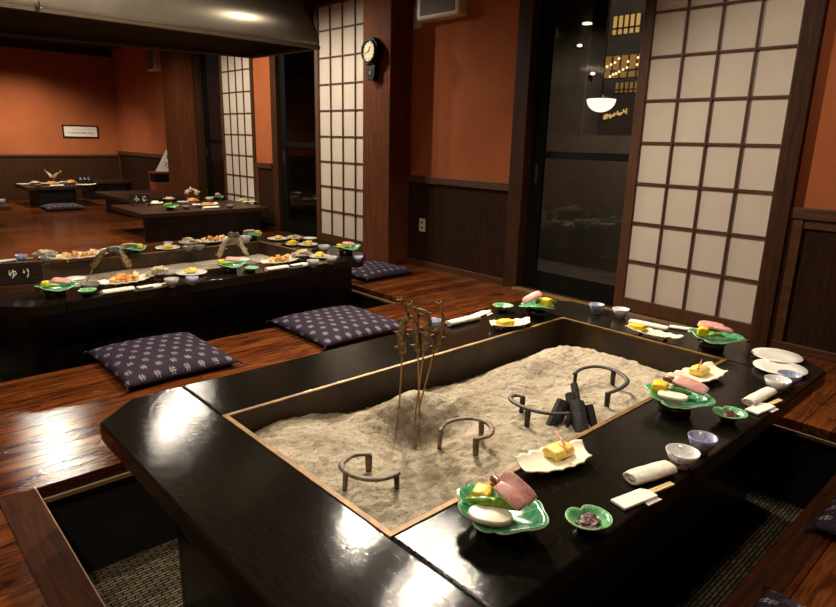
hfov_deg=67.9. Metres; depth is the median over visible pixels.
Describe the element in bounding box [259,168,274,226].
wainscot
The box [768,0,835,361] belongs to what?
wall
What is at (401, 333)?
fish
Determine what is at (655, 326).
rolled towel
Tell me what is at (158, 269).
mixed salad
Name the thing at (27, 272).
name sign
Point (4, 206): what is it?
floor cushion
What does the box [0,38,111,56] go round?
trim
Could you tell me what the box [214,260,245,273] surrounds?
leaf plate
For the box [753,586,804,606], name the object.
floor cushion
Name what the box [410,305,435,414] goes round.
fish
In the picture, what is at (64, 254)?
piece
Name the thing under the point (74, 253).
piece
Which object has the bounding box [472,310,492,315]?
chopsticks
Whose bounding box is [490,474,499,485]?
sausage
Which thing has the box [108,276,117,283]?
piece
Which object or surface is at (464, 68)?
wall
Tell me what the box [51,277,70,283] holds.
ham slice
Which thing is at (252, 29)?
hood
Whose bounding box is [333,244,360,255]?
leaf plate
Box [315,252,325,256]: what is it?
food
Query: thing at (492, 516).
radish slice
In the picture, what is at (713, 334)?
pepper
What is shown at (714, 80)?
screen
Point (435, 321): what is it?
tea cup
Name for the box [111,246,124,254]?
bowl
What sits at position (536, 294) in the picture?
ham slice
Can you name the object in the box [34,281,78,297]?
leaf plate
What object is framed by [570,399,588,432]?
charcoal
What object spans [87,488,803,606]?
floor
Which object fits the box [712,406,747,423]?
dish
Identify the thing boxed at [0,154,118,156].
trim
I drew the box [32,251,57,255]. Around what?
footed bowl
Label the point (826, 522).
floor cushion
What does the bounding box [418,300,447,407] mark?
fish
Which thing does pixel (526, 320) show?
plate
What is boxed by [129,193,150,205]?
name sign
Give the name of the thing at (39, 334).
table
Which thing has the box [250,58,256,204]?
trim
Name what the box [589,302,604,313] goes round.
tea cup
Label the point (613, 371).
trivet
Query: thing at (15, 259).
chopsticks
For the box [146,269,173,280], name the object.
footed bowl
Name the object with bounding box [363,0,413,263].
pillar
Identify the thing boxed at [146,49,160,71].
wall speaker
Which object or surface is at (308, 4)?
trim
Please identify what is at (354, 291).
trim
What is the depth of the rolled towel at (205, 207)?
7.48 m
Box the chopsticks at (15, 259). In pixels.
[0,257,32,261]
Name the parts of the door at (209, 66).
glass pane, glass pane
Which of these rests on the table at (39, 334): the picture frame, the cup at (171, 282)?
the cup at (171, 282)
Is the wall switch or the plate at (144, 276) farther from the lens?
the wall switch
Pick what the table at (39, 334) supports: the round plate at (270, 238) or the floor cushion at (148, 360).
the round plate at (270, 238)
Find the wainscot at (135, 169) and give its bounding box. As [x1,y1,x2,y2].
[120,155,161,190]
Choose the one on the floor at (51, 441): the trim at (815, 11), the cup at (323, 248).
the trim at (815, 11)
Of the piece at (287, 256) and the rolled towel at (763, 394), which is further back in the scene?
the piece at (287, 256)
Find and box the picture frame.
[62,125,98,137]
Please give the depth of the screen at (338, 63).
6.69 m
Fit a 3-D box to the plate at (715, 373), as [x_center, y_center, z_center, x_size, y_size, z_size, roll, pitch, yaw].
[1.063,0.273,2.353,0.297,0.036,0.134,-7,17,-30]
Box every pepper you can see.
[40,283,59,287]
[220,261,233,264]
[465,496,515,510]
[667,386,691,395]
[707,332,724,337]
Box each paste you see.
[575,512,600,531]
[721,410,738,420]
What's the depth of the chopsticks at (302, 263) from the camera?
4.31 m
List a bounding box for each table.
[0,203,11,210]
[0,235,364,381]
[15,182,92,205]
[81,179,128,199]
[95,190,183,217]
[100,301,825,606]
[110,200,268,241]
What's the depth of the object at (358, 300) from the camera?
5.09 m
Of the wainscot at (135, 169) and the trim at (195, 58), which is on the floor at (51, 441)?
the trim at (195, 58)
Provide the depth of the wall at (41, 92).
11.02 m
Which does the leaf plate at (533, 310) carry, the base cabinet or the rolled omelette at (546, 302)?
the rolled omelette at (546, 302)
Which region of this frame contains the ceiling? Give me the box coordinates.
[0,35,122,49]
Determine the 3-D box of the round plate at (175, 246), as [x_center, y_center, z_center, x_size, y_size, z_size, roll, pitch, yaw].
[-1.927,-0.428,4.786,0.190,0.017,0.190,-12,20,-41]
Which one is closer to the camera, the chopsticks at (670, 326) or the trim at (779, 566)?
the trim at (779, 566)
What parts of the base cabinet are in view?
slot drawer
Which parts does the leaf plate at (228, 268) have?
dish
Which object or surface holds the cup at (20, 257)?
on the table at (39, 334)
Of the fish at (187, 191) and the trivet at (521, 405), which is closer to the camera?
the trivet at (521, 405)
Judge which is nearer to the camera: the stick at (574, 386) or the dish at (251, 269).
the stick at (574, 386)
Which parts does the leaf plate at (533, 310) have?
dish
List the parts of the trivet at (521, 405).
leg, leg, leg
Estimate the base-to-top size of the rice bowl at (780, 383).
0.046 m
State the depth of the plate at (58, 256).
4.25 m
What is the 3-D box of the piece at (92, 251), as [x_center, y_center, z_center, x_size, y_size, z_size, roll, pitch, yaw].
[-2.280,-0.363,4.354,0.048,0.038,0.100,-3,15,-17]
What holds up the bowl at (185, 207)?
on the table at (160, 224)
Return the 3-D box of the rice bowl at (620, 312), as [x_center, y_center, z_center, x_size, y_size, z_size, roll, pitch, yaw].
[1.041,0.048,3.191,0.086,0.046,0.086,2,15,3]
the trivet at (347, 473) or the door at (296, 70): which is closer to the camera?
the trivet at (347, 473)
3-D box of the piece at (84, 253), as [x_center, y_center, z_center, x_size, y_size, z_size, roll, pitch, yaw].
[-2.312,-0.338,4.306,0.050,0.048,0.087,0,15,-4]
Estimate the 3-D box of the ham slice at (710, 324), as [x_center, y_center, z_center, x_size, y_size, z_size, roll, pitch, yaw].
[1.296,0.096,2.748,0.107,0.028,0.041,12,18,36]
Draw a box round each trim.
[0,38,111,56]
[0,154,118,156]
[0,488,103,606]
[43,424,835,503]
[190,53,207,200]
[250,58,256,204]
[269,55,283,230]
[280,231,362,250]
[299,0,333,10]
[352,290,393,303]
[503,0,541,286]
[519,285,748,338]
[720,474,835,606]
[749,0,829,346]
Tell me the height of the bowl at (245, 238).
0.058 m
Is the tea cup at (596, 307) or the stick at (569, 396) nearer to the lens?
the stick at (569, 396)
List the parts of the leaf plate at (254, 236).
dish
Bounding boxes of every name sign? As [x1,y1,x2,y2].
[0,261,43,289]
[77,175,92,183]
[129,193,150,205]
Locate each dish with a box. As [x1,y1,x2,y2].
[78,287,96,296]
[245,266,258,272]
[493,303,512,312]
[565,505,612,534]
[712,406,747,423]
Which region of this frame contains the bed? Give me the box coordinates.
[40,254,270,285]
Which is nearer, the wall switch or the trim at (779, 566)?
the trim at (779, 566)
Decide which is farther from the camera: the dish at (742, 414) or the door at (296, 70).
the door at (296, 70)
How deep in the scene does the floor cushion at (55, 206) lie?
9.64 m
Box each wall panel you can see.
[408,182,507,277]
[783,229,835,352]
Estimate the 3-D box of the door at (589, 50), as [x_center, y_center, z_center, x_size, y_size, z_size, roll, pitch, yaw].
[1.248,-1.291,4.608,0.043,2.548,0.948,-12,20,-41]
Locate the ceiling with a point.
(78, 44)
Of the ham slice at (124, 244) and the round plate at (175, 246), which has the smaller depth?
the ham slice at (124, 244)
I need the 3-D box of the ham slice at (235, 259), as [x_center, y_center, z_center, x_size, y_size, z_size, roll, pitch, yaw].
[-1.203,-0.287,4.037,0.093,0.032,0.035,-1,15,-8]
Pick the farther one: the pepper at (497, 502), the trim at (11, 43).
the trim at (11, 43)
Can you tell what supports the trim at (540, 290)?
on the floor at (51, 441)
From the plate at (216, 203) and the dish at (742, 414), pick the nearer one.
the dish at (742, 414)
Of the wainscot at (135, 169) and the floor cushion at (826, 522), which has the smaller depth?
the floor cushion at (826, 522)
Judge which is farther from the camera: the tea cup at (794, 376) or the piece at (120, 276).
the piece at (120, 276)
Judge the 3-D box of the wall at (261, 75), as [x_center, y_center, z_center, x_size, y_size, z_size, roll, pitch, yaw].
[-1.932,-2.266,7.881,0.135,2.650,0.420,-12,20,-41]
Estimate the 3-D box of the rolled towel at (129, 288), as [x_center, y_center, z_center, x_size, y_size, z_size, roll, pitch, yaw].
[-1.657,-0.072,3.429,0.050,0.026,0.170,15,20,42]
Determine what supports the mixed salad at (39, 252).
in the footed bowl at (56, 252)
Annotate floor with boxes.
[0,198,835,606]
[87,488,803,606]
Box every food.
[161,243,173,247]
[184,267,198,272]
[286,240,297,244]
[303,240,311,244]
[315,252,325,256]
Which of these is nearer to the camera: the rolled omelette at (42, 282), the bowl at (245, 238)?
the rolled omelette at (42, 282)
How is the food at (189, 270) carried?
on the round plate at (200, 271)
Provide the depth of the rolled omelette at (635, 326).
2.91 m
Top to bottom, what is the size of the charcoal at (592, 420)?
0.086 m
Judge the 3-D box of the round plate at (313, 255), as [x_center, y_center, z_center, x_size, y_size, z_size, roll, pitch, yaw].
[-0.725,-0.347,4.596,0.162,0.014,0.162,-12,20,-41]
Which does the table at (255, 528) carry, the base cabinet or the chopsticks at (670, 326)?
the chopsticks at (670, 326)
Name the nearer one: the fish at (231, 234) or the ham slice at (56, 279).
the ham slice at (56, 279)
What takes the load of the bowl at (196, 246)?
on the table at (39, 334)
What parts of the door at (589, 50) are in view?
handle, glass pane, glass pane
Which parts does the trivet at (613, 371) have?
leg, leg, leg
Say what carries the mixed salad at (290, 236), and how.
in the footed bowl
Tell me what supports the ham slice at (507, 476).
on the leaf plate at (533, 517)
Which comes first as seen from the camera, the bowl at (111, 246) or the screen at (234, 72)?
the bowl at (111, 246)
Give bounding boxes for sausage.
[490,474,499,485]
[663,375,677,385]
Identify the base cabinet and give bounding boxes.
[148,171,169,193]
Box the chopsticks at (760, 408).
[745,399,782,414]
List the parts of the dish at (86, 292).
dish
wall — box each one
[0,46,118,154]
[41,423,835,573]
[110,47,167,178]
[253,57,274,230]
[406,0,519,284]
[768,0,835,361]
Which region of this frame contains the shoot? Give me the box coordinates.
[555,432,570,454]
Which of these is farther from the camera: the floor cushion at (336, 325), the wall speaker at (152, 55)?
the wall speaker at (152, 55)
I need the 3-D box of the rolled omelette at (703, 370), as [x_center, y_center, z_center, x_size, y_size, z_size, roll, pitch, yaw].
[1.078,0.256,2.380,0.087,0.030,0.059,-11,19,-40]
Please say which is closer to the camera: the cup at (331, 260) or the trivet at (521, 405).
the trivet at (521, 405)
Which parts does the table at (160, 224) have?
leg panel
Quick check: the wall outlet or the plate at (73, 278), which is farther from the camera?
the wall outlet
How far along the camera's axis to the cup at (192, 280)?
3.64 m
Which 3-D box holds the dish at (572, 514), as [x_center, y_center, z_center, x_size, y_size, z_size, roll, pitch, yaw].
[0.388,0.501,1.413,0.108,0.036,0.093,-3,15,-18]
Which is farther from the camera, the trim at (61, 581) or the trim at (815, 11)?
the trim at (815, 11)
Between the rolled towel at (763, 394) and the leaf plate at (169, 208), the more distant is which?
the leaf plate at (169, 208)
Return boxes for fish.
[86,247,114,281]
[112,247,131,273]
[184,187,192,197]
[189,187,200,198]
[215,231,234,266]
[235,233,251,260]
[394,296,413,408]
[408,302,421,417]
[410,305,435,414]
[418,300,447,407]
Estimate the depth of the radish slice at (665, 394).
2.01 m
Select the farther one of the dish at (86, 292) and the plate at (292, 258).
the plate at (292, 258)
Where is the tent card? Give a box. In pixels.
[156,150,168,171]
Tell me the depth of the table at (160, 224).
7.38 m
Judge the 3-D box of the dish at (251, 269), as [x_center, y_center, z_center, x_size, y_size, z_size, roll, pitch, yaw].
[-1.077,-0.219,4.028,0.088,0.036,0.102,-2,15,-14]
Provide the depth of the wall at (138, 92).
10.84 m
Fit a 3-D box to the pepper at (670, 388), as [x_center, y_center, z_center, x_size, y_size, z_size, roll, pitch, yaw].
[0.855,0.286,2.053,0.094,0.022,0.027,7,16,21]
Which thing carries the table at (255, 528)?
on the floor at (151, 577)
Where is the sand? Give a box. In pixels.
[254,345,673,530]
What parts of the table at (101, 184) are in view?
seat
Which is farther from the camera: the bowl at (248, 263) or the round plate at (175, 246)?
the round plate at (175, 246)
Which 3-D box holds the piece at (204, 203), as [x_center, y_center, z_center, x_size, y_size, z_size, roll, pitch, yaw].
[-2.626,-1.242,7.734,0.214,0.039,0.085,-12,20,-41]
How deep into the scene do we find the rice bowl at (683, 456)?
1.71 m
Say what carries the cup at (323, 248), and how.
on the table at (39, 334)
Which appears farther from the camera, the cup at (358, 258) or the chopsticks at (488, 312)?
the cup at (358, 258)
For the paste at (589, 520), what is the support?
in the dish at (572, 514)
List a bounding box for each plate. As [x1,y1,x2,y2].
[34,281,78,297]
[45,248,108,261]
[65,276,85,280]
[97,273,149,286]
[120,245,146,255]
[155,245,180,249]
[162,205,178,210]
[176,269,206,275]
[192,202,218,206]
[197,236,230,244]
[213,195,223,199]
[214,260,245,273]
[238,257,249,260]
[242,232,261,240]
[259,255,298,265]
[267,237,287,240]
[298,242,317,245]
[304,237,316,239]
[309,254,330,258]
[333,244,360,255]
[456,483,548,541]
[489,317,530,329]
[515,439,591,474]
[519,297,554,317]
[625,325,683,340]
[644,383,715,416]
[667,362,727,382]
[688,328,744,351]
[751,348,803,362]
[753,359,807,375]
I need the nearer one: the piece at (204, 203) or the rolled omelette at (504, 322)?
the rolled omelette at (504, 322)
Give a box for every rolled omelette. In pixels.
[41,281,48,285]
[470,482,494,496]
[496,318,514,325]
[540,297,551,306]
[542,440,574,461]
[627,323,646,331]
[651,379,668,393]
[689,364,710,376]
[697,326,708,337]
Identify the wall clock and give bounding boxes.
[361,37,382,80]
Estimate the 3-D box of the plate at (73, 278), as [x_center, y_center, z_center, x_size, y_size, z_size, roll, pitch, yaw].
[-2.036,-0.144,3.687,0.120,0.017,0.120,-12,20,-41]
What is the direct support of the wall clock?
attached to the pillar at (387, 101)
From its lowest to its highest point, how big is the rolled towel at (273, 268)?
0.026 m
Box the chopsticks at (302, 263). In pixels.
[290,262,307,265]
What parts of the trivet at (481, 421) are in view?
leg, leg, leg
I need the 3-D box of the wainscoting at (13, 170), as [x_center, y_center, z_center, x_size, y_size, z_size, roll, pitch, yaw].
[-8.201,-1.945,9.811,6.700,0.745,0.025,-12,20,-41]
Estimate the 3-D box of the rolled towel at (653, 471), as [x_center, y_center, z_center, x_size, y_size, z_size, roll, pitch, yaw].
[0.616,0.449,1.646,0.147,0.031,0.058,-6,16,-27]
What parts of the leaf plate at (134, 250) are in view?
dish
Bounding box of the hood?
[0,0,319,58]
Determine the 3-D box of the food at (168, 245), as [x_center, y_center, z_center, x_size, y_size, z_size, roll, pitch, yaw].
[-1.928,-0.443,4.780,0.075,0.039,0.063,2,15,4]
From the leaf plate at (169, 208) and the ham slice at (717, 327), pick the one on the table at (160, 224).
the leaf plate at (169, 208)
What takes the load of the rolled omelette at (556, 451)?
on the plate at (534, 461)
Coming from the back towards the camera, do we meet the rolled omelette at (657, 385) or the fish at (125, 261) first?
the fish at (125, 261)
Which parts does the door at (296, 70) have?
glass pane, glass pane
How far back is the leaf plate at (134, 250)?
4.49 m
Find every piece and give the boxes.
[60,252,69,257]
[71,251,78,256]
[80,251,89,256]
[89,249,96,253]
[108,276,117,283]
[114,273,126,280]
[124,274,134,281]
[132,271,139,278]
[200,202,214,204]
[269,257,275,262]
[284,254,291,259]
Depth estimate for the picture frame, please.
11.39 m
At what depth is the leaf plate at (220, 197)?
8.51 m
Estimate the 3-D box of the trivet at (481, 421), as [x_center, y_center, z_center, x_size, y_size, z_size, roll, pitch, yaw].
[0.158,0.422,1.929,0.166,0.094,0.149,9,16,27]
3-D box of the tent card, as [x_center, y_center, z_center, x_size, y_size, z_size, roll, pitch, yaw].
[-4.194,-2.338,10.162,0.185,0.345,0.120,-12,20,-41]
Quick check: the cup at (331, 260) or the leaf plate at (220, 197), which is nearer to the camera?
the cup at (331, 260)
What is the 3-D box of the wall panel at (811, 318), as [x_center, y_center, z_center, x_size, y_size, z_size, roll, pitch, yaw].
[3.331,0.193,2.536,0.012,0.750,3.395,-12,20,-41]
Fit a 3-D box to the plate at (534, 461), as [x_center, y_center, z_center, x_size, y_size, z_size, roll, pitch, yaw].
[0.377,0.426,1.698,0.249,0.036,0.122,-6,16,-27]
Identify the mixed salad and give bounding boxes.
[34,249,54,254]
[149,265,169,273]
[181,237,197,242]
[287,235,300,239]
[294,249,310,254]
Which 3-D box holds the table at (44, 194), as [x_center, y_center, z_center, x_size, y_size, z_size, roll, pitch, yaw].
[-6.091,-1.828,10.412,0.960,0.320,0.880,-12,20,-41]
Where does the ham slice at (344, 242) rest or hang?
on the leaf plate at (344, 251)
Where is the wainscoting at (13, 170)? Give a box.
[0,157,120,199]
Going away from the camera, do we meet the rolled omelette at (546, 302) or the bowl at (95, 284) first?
the rolled omelette at (546, 302)
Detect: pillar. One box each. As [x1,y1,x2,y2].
[160,50,199,201]
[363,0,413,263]
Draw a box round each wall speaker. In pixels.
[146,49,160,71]
[416,0,467,22]
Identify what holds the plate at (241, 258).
on the table at (39, 334)
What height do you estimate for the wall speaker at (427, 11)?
0.290 m
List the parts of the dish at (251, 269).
dish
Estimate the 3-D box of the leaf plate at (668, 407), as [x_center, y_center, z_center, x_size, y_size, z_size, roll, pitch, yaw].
[0.857,0.324,2.065,0.193,0.073,0.194,2,15,0]
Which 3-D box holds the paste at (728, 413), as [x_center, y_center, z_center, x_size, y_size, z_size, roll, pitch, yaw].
[1.000,0.362,1.994,0.055,0.021,0.071,10,17,30]
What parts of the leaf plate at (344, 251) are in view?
dish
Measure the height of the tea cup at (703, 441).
0.050 m
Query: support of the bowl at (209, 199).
on the table at (160, 224)
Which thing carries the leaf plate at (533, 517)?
on the table at (255, 528)
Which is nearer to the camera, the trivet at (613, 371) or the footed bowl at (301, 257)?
the trivet at (613, 371)
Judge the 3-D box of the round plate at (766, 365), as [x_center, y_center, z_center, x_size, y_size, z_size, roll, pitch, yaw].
[1.442,0.260,2.476,0.194,0.017,0.194,11,17,33]
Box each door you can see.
[200,54,225,199]
[279,10,316,238]
[523,0,645,305]
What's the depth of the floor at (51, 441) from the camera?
2.96 m
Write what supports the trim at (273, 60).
on the floor at (51, 441)
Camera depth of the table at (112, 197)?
9.34 m
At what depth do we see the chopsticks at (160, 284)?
3.58 m
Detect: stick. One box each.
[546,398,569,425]
[565,392,576,406]
[570,382,580,399]
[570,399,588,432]
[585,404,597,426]
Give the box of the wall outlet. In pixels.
[419,218,425,231]
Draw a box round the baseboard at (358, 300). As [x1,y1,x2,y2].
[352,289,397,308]
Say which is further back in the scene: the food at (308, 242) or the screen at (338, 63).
the screen at (338, 63)
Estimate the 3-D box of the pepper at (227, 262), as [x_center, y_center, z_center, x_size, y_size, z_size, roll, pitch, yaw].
[-1.225,-0.259,3.973,0.092,0.022,0.027,-13,20,-43]
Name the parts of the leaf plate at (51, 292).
dish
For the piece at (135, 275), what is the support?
on the plate at (144, 276)
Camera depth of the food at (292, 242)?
5.06 m
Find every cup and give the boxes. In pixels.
[14,254,27,261]
[164,277,178,287]
[185,276,198,284]
[307,259,318,267]
[318,244,329,252]
[325,256,336,264]
[354,255,362,261]
[431,318,440,329]
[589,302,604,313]
[688,430,718,454]
[777,370,802,387]
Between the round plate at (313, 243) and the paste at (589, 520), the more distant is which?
the round plate at (313, 243)
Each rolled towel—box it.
[100,286,134,294]
[202,206,219,208]
[264,265,289,270]
[445,314,480,325]
[623,460,677,484]
[628,319,670,331]
[742,387,776,405]
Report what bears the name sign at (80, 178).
on the table at (44, 194)
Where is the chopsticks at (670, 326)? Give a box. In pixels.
[669,325,712,331]
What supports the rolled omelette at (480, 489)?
on the leaf plate at (533, 517)
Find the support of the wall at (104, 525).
on the floor at (151, 577)
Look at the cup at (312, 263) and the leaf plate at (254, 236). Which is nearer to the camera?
the cup at (312, 263)
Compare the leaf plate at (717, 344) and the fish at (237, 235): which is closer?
the leaf plate at (717, 344)
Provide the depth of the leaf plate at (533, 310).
3.15 m
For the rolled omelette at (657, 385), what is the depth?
2.07 m
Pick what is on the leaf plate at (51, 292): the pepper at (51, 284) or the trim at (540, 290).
the pepper at (51, 284)
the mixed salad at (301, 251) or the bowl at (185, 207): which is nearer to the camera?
the mixed salad at (301, 251)
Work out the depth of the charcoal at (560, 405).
2.06 m
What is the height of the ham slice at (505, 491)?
0.035 m
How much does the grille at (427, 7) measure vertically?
0.220 m
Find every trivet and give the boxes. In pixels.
[338,452,400,491]
[437,416,494,455]
[508,394,571,426]
[572,365,629,407]
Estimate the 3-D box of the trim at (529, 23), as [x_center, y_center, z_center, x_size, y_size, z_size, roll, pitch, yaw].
[0.853,-1.390,4.973,0.150,2.560,0.140,-12,20,-41]
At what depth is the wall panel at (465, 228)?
5.62 m
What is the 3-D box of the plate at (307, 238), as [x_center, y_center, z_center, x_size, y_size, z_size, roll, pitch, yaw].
[-0.940,-0.564,5.402,0.120,0.017,0.120,-12,20,-41]
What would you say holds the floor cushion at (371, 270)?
on the floor at (51, 441)
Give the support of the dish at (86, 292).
on the table at (39, 334)
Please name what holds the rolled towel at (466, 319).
on the table at (255, 528)
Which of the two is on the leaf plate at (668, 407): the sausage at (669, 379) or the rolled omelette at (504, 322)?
the sausage at (669, 379)
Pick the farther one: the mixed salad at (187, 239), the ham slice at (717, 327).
the mixed salad at (187, 239)
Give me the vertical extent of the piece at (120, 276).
0.049 m
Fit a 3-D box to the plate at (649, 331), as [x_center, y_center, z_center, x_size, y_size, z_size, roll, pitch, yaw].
[1.090,0.139,2.870,0.102,0.036,0.258,-11,19,-40]
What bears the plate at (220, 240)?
on the table at (39, 334)
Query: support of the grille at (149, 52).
attached to the wall speaker at (152, 55)
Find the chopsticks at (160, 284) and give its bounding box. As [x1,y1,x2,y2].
[136,283,165,288]
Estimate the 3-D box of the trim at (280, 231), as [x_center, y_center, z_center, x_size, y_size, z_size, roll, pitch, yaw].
[-1.039,-0.716,7.252,0.130,0.012,2.045,-12,20,-41]
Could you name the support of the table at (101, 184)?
on the floor at (51, 441)
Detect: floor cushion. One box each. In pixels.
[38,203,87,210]
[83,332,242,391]
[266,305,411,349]
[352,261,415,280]
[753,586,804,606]
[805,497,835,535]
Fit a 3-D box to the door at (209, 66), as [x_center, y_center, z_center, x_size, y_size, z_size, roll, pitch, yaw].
[-2.930,-2.535,8.968,0.043,2.548,0.678,-12,20,-41]
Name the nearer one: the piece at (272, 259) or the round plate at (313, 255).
the piece at (272, 259)
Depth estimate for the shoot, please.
1.71 m
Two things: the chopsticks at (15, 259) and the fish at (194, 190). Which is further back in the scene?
the fish at (194, 190)
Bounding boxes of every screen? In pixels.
[218,55,255,204]
[313,0,362,249]
[613,0,805,337]
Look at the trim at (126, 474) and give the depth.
2.27 m
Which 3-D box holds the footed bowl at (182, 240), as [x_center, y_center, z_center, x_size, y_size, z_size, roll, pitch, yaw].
[-1.792,-0.461,4.862,0.160,0.049,0.160,-12,20,-41]
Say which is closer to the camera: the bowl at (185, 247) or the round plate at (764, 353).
the round plate at (764, 353)
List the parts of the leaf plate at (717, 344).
dish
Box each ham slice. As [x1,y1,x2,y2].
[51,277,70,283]
[121,243,135,246]
[225,257,240,261]
[342,241,354,245]
[493,481,526,510]
[498,469,536,505]
[522,291,541,303]
[672,375,708,395]
[697,321,723,329]
[714,325,732,333]
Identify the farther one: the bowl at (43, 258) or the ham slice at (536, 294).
the bowl at (43, 258)
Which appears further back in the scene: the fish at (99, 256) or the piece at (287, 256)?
the piece at (287, 256)
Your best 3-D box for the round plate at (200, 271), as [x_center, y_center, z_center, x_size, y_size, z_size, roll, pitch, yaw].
[-1.434,-0.193,3.932,0.190,0.017,0.190,-12,20,-41]
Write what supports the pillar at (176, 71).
on the floor at (51, 441)
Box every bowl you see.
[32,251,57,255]
[37,255,55,263]
[80,281,99,287]
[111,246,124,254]
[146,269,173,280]
[178,240,199,247]
[182,205,189,209]
[182,245,193,250]
[193,244,204,249]
[205,197,213,201]
[239,235,250,242]
[243,261,256,266]
[291,252,312,260]
[612,306,629,317]
[666,443,700,469]
[764,374,791,392]
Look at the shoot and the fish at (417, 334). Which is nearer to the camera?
the shoot
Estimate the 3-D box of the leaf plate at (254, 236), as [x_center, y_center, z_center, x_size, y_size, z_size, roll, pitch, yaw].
[-1.418,-0.576,5.311,0.162,0.062,0.161,-1,15,-10]
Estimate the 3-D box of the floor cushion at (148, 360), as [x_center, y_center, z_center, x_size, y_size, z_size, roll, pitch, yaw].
[-1.362,0.270,3.297,0.592,0.085,0.680,-12,20,-41]
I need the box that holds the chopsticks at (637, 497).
[611,481,674,510]
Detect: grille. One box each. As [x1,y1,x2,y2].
[146,49,153,69]
[420,0,454,15]
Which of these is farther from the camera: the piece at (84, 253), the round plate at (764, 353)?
the piece at (84, 253)
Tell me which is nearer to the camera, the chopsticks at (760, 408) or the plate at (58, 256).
the chopsticks at (760, 408)
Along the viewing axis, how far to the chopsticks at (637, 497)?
1.54 m
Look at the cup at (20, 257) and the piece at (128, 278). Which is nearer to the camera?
the piece at (128, 278)
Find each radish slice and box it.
[468,504,512,526]
[658,390,687,401]

